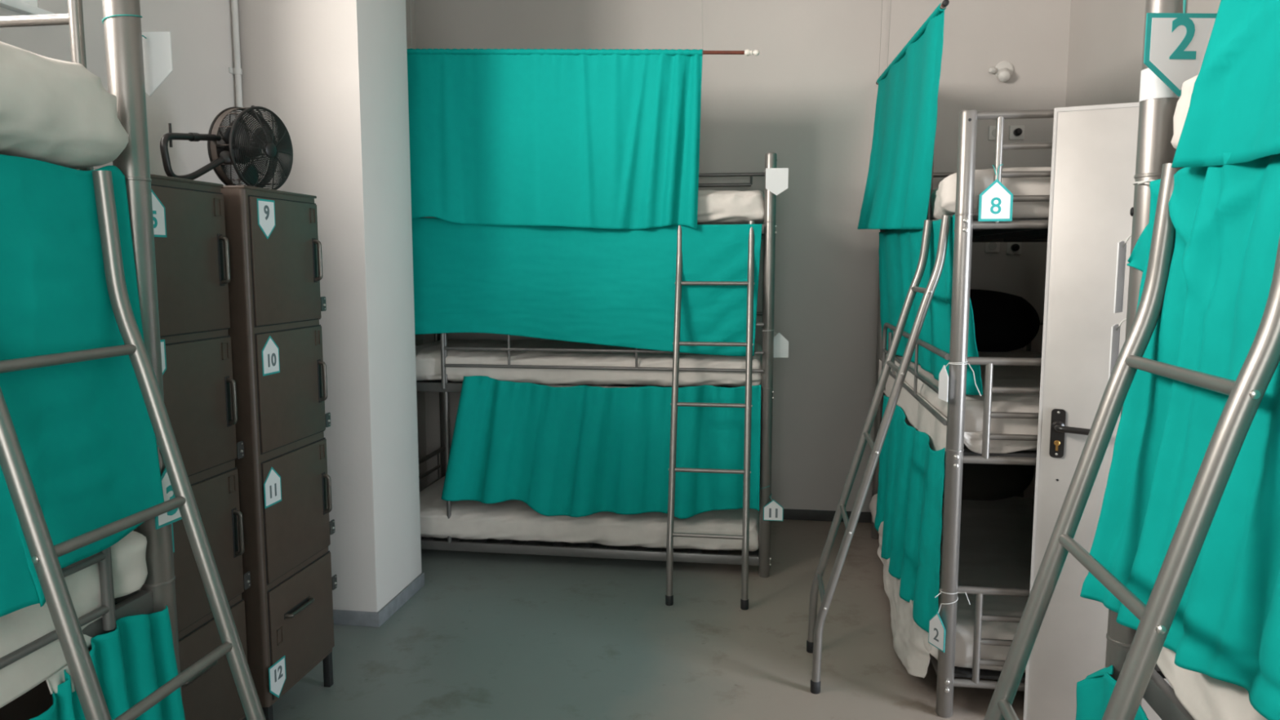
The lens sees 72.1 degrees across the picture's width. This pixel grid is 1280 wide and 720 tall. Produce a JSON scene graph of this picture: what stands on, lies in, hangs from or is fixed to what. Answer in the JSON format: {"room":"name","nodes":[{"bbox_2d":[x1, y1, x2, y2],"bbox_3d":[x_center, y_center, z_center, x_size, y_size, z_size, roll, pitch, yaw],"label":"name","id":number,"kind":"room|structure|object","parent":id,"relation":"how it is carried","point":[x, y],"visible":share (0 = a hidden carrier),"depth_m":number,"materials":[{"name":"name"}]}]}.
{"room":"dormitory","nodes":[
{"label":"dormitory","id":0,"kind":"room"},
{"bbox_2d":[0,0,427,490],"bbox_3d":[-2.043,-0.475,1.747,0.200,3.700,8.150,1,6,8],"label":"wall","id":1,"kind":"structure","parent":0,"point":[200,85],"depth_m":3.29,"materials":[{"name":"paint"}]},
{"bbox_2d":[0,0,54,15],"bbox_3d":[-2.008,-1.419,1.434,0.130,1.055,2.410,1,6,8],"label":"window","id":2,"kind":"structure","parent":1,"relation":"in","point":[28,7],"depth_m":2.56,"materials":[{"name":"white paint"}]},
{"bbox_2d":[228,0,245,184],"bbox_3d":[-1.645,-0.722,3.648,0.034,3.630,0.070,1,6,8],"label":"conduit pipe","id":3,"kind":"object","parent":1,"relation":"attached to","point":[237,70],"visible":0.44,"depth_m":3.58,"materials":[{"name":"grey plastic"}]},
{"bbox_2d":[237,0,422,612],"bbox_3d":[-1.361,-0.714,3.898,0.525,3.700,0.499,1,6,8],"label":"wall pillar","id":4,"kind":"structure","parent":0,"point":[334,73],"depth_m":3.72,"materials":[{"name":"paint"}]},
{"bbox_2d":[333,609,380,626],"bbox_3d":[-1.392,1.120,3.847,0.537,0.065,0.012,1,6,8],"label":"baseboard","id":5,"kind":"structure","parent":4,"relation":"attached to","point":[342,617],"depth_m":3.82,"materials":[{"name":"grey paint"}]},
{"bbox_2d":[377,572,424,626],"bbox_3d":[-1.095,1.097,4.060,0.012,0.065,0.499,1,6,8],"label":"baseboard","id":6,"kind":"structure","parent":4,"relation":"attached to","point":[392,606],"depth_m":4.03,"materials":[{"name":"grey paint"}]},
{"bbox_2d":[272,519,1025,719],"bbox_3d":[0.470,1.453,1.592,5.280,0.100,8.150,1,6,8],"label":"floor","id":7,"kind":"structure","parent":0,"point":[486,636],"depth_m":3.62,"materials":[{"name":"paint"}]},
{"bbox_2d":[0,0,182,697],"bbox_3d":[-1.581,0.374,0.894,0.937,2.200,2.074,1,6,8],"label":"bunk bed","id":8,"kind":"object","parent":7,"relation":"on","point":[122,33],"visible":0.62,"depth_m":1.72,"materials":[{"name":"silver metal"}]},
{"bbox_2d":[0,41,128,169],"bbox_3d":[-1.536,-0.360,0.793,0.952,0.220,1.905,1,6,8],"label":"mattress","id":9,"kind":"object","parent":8,"relation":"on","point":[60,113],"visible":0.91,"depth_m":1.47,"materials":[{"name":"white fabric"}]},
{"bbox_2d":[0,530,147,708],"bbox_3d":[-1.556,0.541,0.909,0.912,0.285,1.930,1,6,8],"label":"mattress","id":10,"kind":"object","parent":8,"relation":"on","point":[20,628],"visible":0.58,"depth_m":1.55,"materials":[{"name":"white fabric"}]},
{"bbox_2d":[0,154,164,617],"bbox_3d":[-1.089,0.095,0.867,0.062,0.743,1.770,1,6,8],"label":"curtain","id":11,"kind":"object","parent":8,"relation":"hanging from","point":[84,430],"visible":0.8,"depth_m":1.53,"materials":[{"name":"teal fabric"}]},
{"bbox_2d":[28,605,185,719],"bbox_3d":[-1.106,0.901,0.987,0.062,0.633,1.828,1,6,9],"label":"curtain","id":12,"kind":"object","parent":8,"relation":"hanging from","point":[131,661],"visible":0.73,"depth_m":1.73,"materials":[{"name":"teal fabric"}]},
{"bbox_2d":[102,14,173,96],"bbox_3d":[-0.993,-0.601,1.726,0.100,0.149,0.089,1,6,8],"label":"card","id":13,"kind":"object","parent":8,"relation":"attached to","point":[157,46],"visible":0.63,"depth_m":1.76,"materials":[{"name":"white"}]},
{"bbox_2d":[155,444,182,529],"bbox_3d":[-1.002,0.253,1.820,0.075,0.167,0.098,1,6,8],"label":"number sign","id":14,"kind":"object","parent":8,"relation":"attached to","point":[166,518],"visible":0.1,"depth_m":1.80,"materials":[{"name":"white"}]},
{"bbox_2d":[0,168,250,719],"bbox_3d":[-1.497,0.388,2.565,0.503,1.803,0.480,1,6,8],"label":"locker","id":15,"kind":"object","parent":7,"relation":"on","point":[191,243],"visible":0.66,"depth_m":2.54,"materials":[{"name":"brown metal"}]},
{"bbox_2d":[0,170,266,719],"bbox_3d":[-0.836,0.536,1.524,0.482,1.738,0.367,1,6,8],"label":"ladder","id":16,"kind":"object","parent":7,"relation":"on","point":[45,555],"visible":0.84,"depth_m":1.57,"materials":[{"name":"silver metal"}]},
{"bbox_2d":[220,185,337,719],"bbox_3d":[-1.387,0.336,3.033,0.503,1.803,0.469,1,6,8],"label":"locker","id":17,"kind":"object","parent":7,"relation":"on","point":[276,303],"visible":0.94,"depth_m":2.89,"materials":[{"name":"brown metal"}]},
{"bbox_2d":[160,105,293,190],"bbox_3d":[-1.334,-0.699,2.840,0.200,0.298,0.529,1,6,8],"label":"fan","id":18,"kind":"object","parent":17,"relation":"on","point":[237,145],"visible":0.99,"depth_m":2.89,"materials":[{"name":"black metal"}]},
{"bbox_2d":[207,106,271,186],"bbox_3d":[-1.358,-0.709,2.975,0.047,0.281,0.281,2,7,20],"label":"grille","id":19,"kind":"object","parent":18,"relation":"attached to","point":[220,143],"depth_m":2.91,"materials":[{"name":"black metal"}]},
{"bbox_2d":[228,106,293,190],"bbox_3d":[-1.249,-0.701,2.935,0.047,0.281,0.281,2,7,20],"label":"grille","id":20,"kind":"object","parent":18,"relation":"attached to","point":[281,151],"depth_m":2.92,"materials":[{"name":"black metal"}]},
{"bbox_2d":[414,152,777,577],"bbox_3d":[-0.302,-0.014,4.888,2.066,2.090,0.950,1,6,8],"label":"bunk bed","id":21,"kind":"object","parent":7,"relation":"on","point":[443,386],"visible":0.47,"depth_m":4.45,"materials":[{"name":"dark steel"},{"name":"grey painted steel"}]},
{"bbox_2d":[411,217,762,355],"bbox_3d":[-0.374,-0.372,4.367,1.934,0.684,0.041,1,6,8],"label":"curtain","id":22,"kind":"object","parent":21,"relation":"hanging from","point":[605,286],"visible":0.79,"depth_m":4.35,"materials":[{"name":"teal fabric"}]},
{"bbox_2d":[415,339,761,386],"bbox_3d":[-0.299,-0.001,4.873,1.940,0.175,0.891,1,6,8],"label":"mattress","id":23,"kind":"object","parent":21,"relation":"on","point":[428,356],"visible":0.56,"depth_m":4.47,"materials":[{"name":"white fabric"}]},
{"bbox_2d":[419,475,759,551],"bbox_3d":[-0.299,0.835,4.966,1.946,0.185,0.894,1,6,8],"label":"mattress","id":24,"kind":"object","parent":21,"relation":"on","point":[512,519],"visible":0.44,"depth_m":4.55,"materials":[{"name":"white fabric"}]},
{"bbox_2d":[420,190,764,224],"bbox_3d":[-0.296,-0.806,4.785,1.946,0.180,0.891,1,6,8],"label":"mattress","id":25,"kind":"object","parent":21,"relation":"on","point":[714,206],"visible":0.16,"depth_m":4.25,"materials":[{"name":"white fabric"}]},
{"bbox_2d":[441,375,760,519],"bbox_3d":[-0.222,0.447,4.434,1.641,0.716,0.085,1,6,8],"label":"curtain","id":26,"kind":"object","parent":21,"relation":"hanging from","point":[580,451],"visible":0.95,"depth_m":4.44,"materials":[{"name":"teal fabric"}]},
{"bbox_2d":[665,220,755,609],"bbox_3d":[0.338,0.228,4.161,0.382,1.768,0.482,1,6,8],"label":"ladder","id":27,"kind":"object","parent":21,"relation":"attached to","point":[677,343],"visible":0.92,"depth_m":4.11,"materials":[{"name":"silver metal"}]},
{"bbox_2d":[760,485,783,520],"bbox_3d":[0.654,0.707,4.382,0.120,0.173,0.069,1,6,8],"label":"number sign","id":28,"kind":"object","parent":21,"relation":"attached to","point":[772,511],"visible":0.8,"depth_m":4.35,"materials":[{"name":"white plastic"}]},
{"bbox_2d":[764,168,788,195],"bbox_3d":[0.650,-0.849,4.209,0.114,0.128,0.071,1,6,8],"label":"card","id":29,"kind":"object","parent":21,"relation":"attached to","point":[776,179],"visible":1,"depth_m":4.17,"materials":[{"name":"white"}]},
{"bbox_2d":[770,329,788,357],"bbox_3d":[0.665,-0.080,4.306,0.140,0.144,0.061,0,6,-4],"label":"card","id":30,"kind":"object","parent":21,"relation":"attached to","point":[780,343],"visible":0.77,"depth_m":4.34,"materials":[{"name":"white"}]},
{"bbox_2d":[806,214,953,693],"bbox_3d":[0.890,0.345,3.278,0.482,1.730,0.380,1,6,8],"label":"ladder","id":31,"kind":"object","parent":7,"relation":"on","point":[815,624],"visible":0.93,"depth_m":3.21,"materials":[{"name":"silver metal"}]},
{"bbox_2d":[871,109,1053,718],"bbox_3d":[1.637,0.113,3.883,0.950,2.060,2.066,1,6,8],"label":"bunk bed","id":32,"kind":"object","parent":7,"relation":"on","point":[967,230],"visible":0.26,"depth_m":2.95,"materials":[{"name":"silver metal"}]},
{"bbox_2d":[874,395,945,632],"bbox_3d":[1.120,0.604,3.790,0.069,0.786,1.556,1,6,8],"label":"curtain","id":33,"kind":"object","parent":32,"relation":"hanging from","point":[911,474],"visible":0.94,"depth_m":3.46,"materials":[{"name":"teal fabric"}]},
{"bbox_2d":[878,213,982,395],"bbox_3d":[1.209,-0.275,3.929,0.119,0.650,1.982,1,6,6],"label":"curtain","id":34,"kind":"object","parent":32,"relation":"hanging from","point":[899,251],"visible":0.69,"depth_m":3.69,"materials":[{"name":"teal fabric"}]},
{"bbox_2d":[928,588,958,652],"bbox_3d":[1.055,0.887,3.030,0.079,0.204,0.085,-2,7,-18],"label":"number sign","id":35,"kind":"object","parent":32,"relation":"attached to","point":[936,635],"visible":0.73,"depth_m":3.02,"materials":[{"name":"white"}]},
{"bbox_2d":[869,493,1034,678],"bbox_3d":[1.576,0.965,3.986,0.968,0.283,1.931,1,6,8],"label":"mattress","id":36,"kind":"object","parent":32,"relation":"on","point":[996,536],"visible":0.42,"depth_m":3.62,"materials":[{"name":"white fabric"}]},
{"bbox_2d":[937,361,967,401],"bbox_3d":[1.050,0.065,2.938,0.085,0.140,0.079,1,6,8],"label":"card","id":37,"kind":"object","parent":32,"relation":"attached to","point":[943,375],"visible":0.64,"depth_m":2.94,"materials":[{"name":"white"}]},
{"bbox_2d":[934,589,970,604],"bbox_3d":[1.074,0.802,3.021,0.115,0.042,0.066,2,7,21],"label":"cord","id":38,"kind":"object","parent":32,"relation":"attached to","point":[940,589],"visible":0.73,"depth_m":3.00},
{"bbox_2d":[878,350,1041,462],"bbox_3d":[1.619,0.152,3.891,0.881,0.235,1.981,1,6,8],"label":"mattress","id":39,"kind":"object","parent":32,"relation":"on","point":[917,415],"visible":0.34,"depth_m":3.19,"materials":[{"name":"white fabric"}]},
{"bbox_2d":[969,288,1039,351],"bbox_3d":[1.756,-0.205,4.704,0.719,0.344,0.208,1,6,8],"label":"pillow","id":40,"kind":"object","parent":39,"relation":"on","point":[1003,322],"visible":0.45,"depth_m":4.62,"materials":[{"name":"black fabric"}]},
{"bbox_2d":[948,363,981,396],"bbox_3d":[1.082,0.063,2.941,0.102,0.108,0.065,1,6,8],"label":"cord","id":41,"kind":"object","parent":32,"relation":"attached to","point":[948,363],"visible":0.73,"depth_m":2.91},
{"bbox_2d":[888,166,1051,230],"bbox_3d":[1.605,-0.654,3.803,0.928,0.173,1.940,1,6,8],"label":"mattress","id":42,"kind":"object","parent":32,"relation":"on","point":[943,199],"visible":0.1,"depth_m":2.90,"materials":[{"name":"white fabric"}]},
{"bbox_2d":[977,164,1013,221],"bbox_3d":[1.153,-0.543,2.861,0.104,0.184,0.045,1,6,8],"label":"number sign","id":43,"kind":"object","parent":32,"relation":"attached to","point":[996,201],"visible":1,"depth_m":2.84,"materials":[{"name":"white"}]},
{"bbox_2d":[983,163,1279,719],"bbox_3d":[0.600,0.574,1.270,0.482,1.718,0.380,1,6,8],"label":"ladder","id":44,"kind":"object","parent":7,"relation":"on","point":[1246,394],"visible":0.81,"depth_m":1.12,"materials":[{"name":"silver metal"}]},
{"bbox_2d":[1105,0,1194,719],"bbox_3d":[1.150,0.488,0.496,0.947,2.060,2.071,1,6,8],"label":"bunk bed","id":45,"kind":"object","parent":7,"relation":"on","point":[1155,148],"visible":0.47,"depth_m":1.45,"materials":[{"name":"silver metal"}]},
{"bbox_2d":[1075,664,1148,719],"bbox_3d":[0.681,0.938,0.703,0.048,0.622,1.976,1,6,8],"label":"curtain","id":46,"kind":"object","parent":45,"relation":"hanging from","point":[1094,692],"visible":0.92,"depth_m":1.57,"materials":[{"name":"teal fabric"}]},
{"bbox_2d":[1108,318,1126,379],"bbox_3d":[0.839,-0.008,1.554,0.032,0.139,0.046,1,6,8],"label":"card","id":47,"kind":"object","parent":45,"relation":"attached to","point":[1115,329],"visible":0.74,"depth_m":1.54,"materials":[{"name":"white"}]},
{"bbox_2d":[1113,235,1131,313],"bbox_3d":[0.840,-0.152,1.538,0.030,0.139,0.046,1,6,8],"label":"card","id":48,"kind":"object","parent":45,"relation":"attached to","point":[1122,246],"visible":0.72,"depth_m":1.53,"materials":[{"name":"white"}]},
{"bbox_2d":[1133,179,1155,185],"bbox_3d":[0.850,-0.289,1.427,0.066,0.011,0.151,1,6,13],"label":"cord","id":49,"kind":"object","parent":45,"relation":"attached to","point":[1149,180],"visible":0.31,"depth_m":1.45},
{"bbox_2d":[1138,68,1181,102],"bbox_3d":[0.859,-0.453,1.450,0.062,0.050,0.062,1,6,8],"label":"paper label","id":50,"kind":"object","parent":45,"relation":"attached to","point":[1152,86],"visible":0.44,"depth_m":1.43,"materials":[{"name":"white paper"}]},
{"bbox_2d":[1080,151,1279,719],"bbox_3d":[0.677,0.161,0.592,0.056,0.741,1.927,1,6,8],"label":"curtain","id":51,"kind":"object","parent":45,"relation":"hanging from","point":[1225,219],"visible":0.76,"depth_m":1.18,"materials":[{"name":"teal fabric"}]},
{"bbox_2d":[1143,0,1217,96],"bbox_3d":[0.860,-0.517,1.433,0.120,0.186,0.085,0,6,-1],"label":"number sign","id":52,"kind":"object","parent":45,"relation":"attached to","point":[1175,44],"visible":0.98,"depth_m":1.39,"materials":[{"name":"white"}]},
{"bbox_2d":[1170,75,1198,148],"bbox_3d":[1.120,-0.266,0.391,0.899,0.180,1.884,1,6,8],"label":"mattress","id":53,"kind":"object","parent":45,"relation":"on","point":[1184,102],"visible":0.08,"depth_m":1.31,"materials":[{"name":"white fabric"}]},
{"bbox_2d":[1155,646,1266,719],"bbox_3d":[1.127,0.518,0.489,0.882,0.192,1.905,1,6,8],"label":"mattress","id":54,"kind":"object","parent":45,"relation":"on","point":[1205,697],"visible":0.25,"depth_m":1.24,"materials":[{"name":"white fabric"}]},
{"bbox_2d":[413,0,1071,511],"bbox_3d":[0.515,-0.877,5.369,3.810,3.700,0.200,1,6,8],"label":"wall","id":55,"kind":"structure","parent":0,"point":[808,98],"depth_m":5.18,"materials":[{"name":"paint"}]},
{"bbox_2d":[782,508,871,523],"bbox_3d":[0.499,0.941,5.465,3.810,0.065,0.012,1,6,8],"label":"baseboard","id":56,"kind":"structure","parent":55,"relation":"attached to","point":[791,514],"depth_m":5.37,"materials":[{"name":"paint"}]},
{"bbox_2d":[984,242,999,253],"bbox_3d":[2.028,-0.657,5.063,0.080,0.080,0.012,1,6,8],"label":"wall outlet","id":57,"kind":"object","parent":55,"relation":"attached to","point":[990,247],"visible":0.73,"depth_m":5.06,"materials":[{"name":"white plastic"}]},
{"bbox_2d":[988,242,996,249],"bbox_3d":[2.027,-0.657,5.058,0.048,0.048,0.003,1,6,8],"label":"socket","id":58,"kind":"object","parent":57,"relation":"attached to","point":[992,246],"depth_m":5.06,"materials":[{"name":"grey plastic"}]},
{"bbox_2d":[988,125,995,140],"bbox_3d":[2.021,-1.288,4.994,0.080,0.080,0.012,1,6,8],"label":"wall outlet","id":59,"kind":"object","parent":55,"relation":"attached to","point":[992,129],"visible":0.42,"depth_m":4.99,"materials":[{"name":"white plastic"}]},
{"bbox_2d":[991,128,995,137],"bbox_3d":[2.021,-1.288,4.989,0.048,0.048,0.003,1,6,8],"label":"socket","id":60,"kind":"object","parent":59,"relation":"attached to","point":[993,131],"depth_m":4.99,"materials":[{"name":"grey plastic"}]},
{"bbox_2d":[988,61,1013,81],"bbox_3d":[2.024,-1.616,4.923,0.138,0.123,0.080,1,6,8],"label":"wall sensor","id":61,"kind":"object","parent":55,"relation":"attached to","point":[1003,70],"visible":1,"depth_m":4.93,"materials":[{"name":"white plastic"}]},
{"bbox_2d":[1006,242,1022,254],"bbox_3d":[2.144,-0.643,5.028,0.080,0.080,0.051,1,6,8],"label":"wall outlet","id":62,"kind":"object","parent":55,"relation":"attached to","point":[1013,248],"visible":0.88,"depth_m":5.04,"materials":[{"name":"white plastic"}]},
{"bbox_2d":[1008,124,1024,139],"bbox_3d":[2.129,-1.285,4.959,0.080,0.080,0.051,1,6,8],"label":"wall outlet","id":63,"kind":"object","parent":55,"relation":"attached to","point":[1016,132],"visible":1,"depth_m":4.97,"materials":[{"name":"white plastic"}]},
{"bbox_2d":[1065,0,1220,106],"bbox_3d":[1.900,-0.412,1.175,0.150,3.700,8.150,1,6,8],"label":"wall","id":64,"kind":"structure","parent":0,"point":[1105,42],"depth_m":4.33,"materials":[{"name":"paint"}]},
{"bbox_2d":[1022,102,1172,719],"bbox_3d":[1.642,0.245,2.680,0.784,2.038,0.102,3,7,25],"label":"door","id":65,"kind":"structure","parent":64,"relation":"in","point":[1095,147],"depth_m":2.79,"materials":[{"name":"grey metal"}]},
{"bbox_3d":[0.470,-2.323,1.173,5.280,0.100,8.150,1,6,8],"label":"ceiling","id":66,"kind":"structure","parent":0,"visible":0},
{"bbox_2d":[410,8,759,56],"bbox_3d":[-0.428,-2.020,4.193,1.995,1.170,0.032,1,6,8],"label":"curtain rod","id":67,"kind":"object","parent":66,"relation":"hanging from","point":[747,52],"visible":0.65,"depth_m":4.13,"materials":[{"name":"brown wood"}]},
{"bbox_2d":[406,48,702,230],"bbox_3d":[-0.512,-1.084,4.282,1.624,0.905,0.089,1,6,8],"label":"curtain","id":68,"kind":"object","parent":67,"relation":"hanging from","point":[577,138],"visible":0.87,"depth_m":4.27,"materials":[{"name":"teal fabric"}]},
{"bbox_2d":[875,0,949,84],"bbox_3d":[1.219,-1.967,4.006,0.023,1.234,2.010,1,6,8],"label":"curtain rod","id":69,"kind":"object","parent":66,"relation":"hanging from","point":[944,3],"visible":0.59,"depth_m":4.61,"materials":[{"name":"brown metal"}]},
{"bbox_2d":[857,2,946,229],"bbox_3d":[1.168,-1.041,4.112,0.134,0.903,1.889,1,6,8],"label":"curtain","id":70,"kind":"object","parent":69,"relation":"hanging from","point":[896,196],"visible":0.99,"depth_m":3.81,"materials":[{"name":"teal fabric"}]},
{"bbox_3d":[0.654,-1.546,0.155,0.023,1.222,1.590,1,6,8],"label":"curtain rod","id":71,"kind":"object","parent":66,"relation":"hanging from","visible":0},
{"bbox_2d":[1171,0,1279,168],"bbox_3d":[0.660,-0.574,0.391,0.055,0.815,1.687,1,6,8],"label":"curtain","id":72,"kind":"object","parent":71,"relation":"hanging from","point":[1234,108],"visible":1,"depth_m":1.11,"materials":[{"name":"teal fabric"}]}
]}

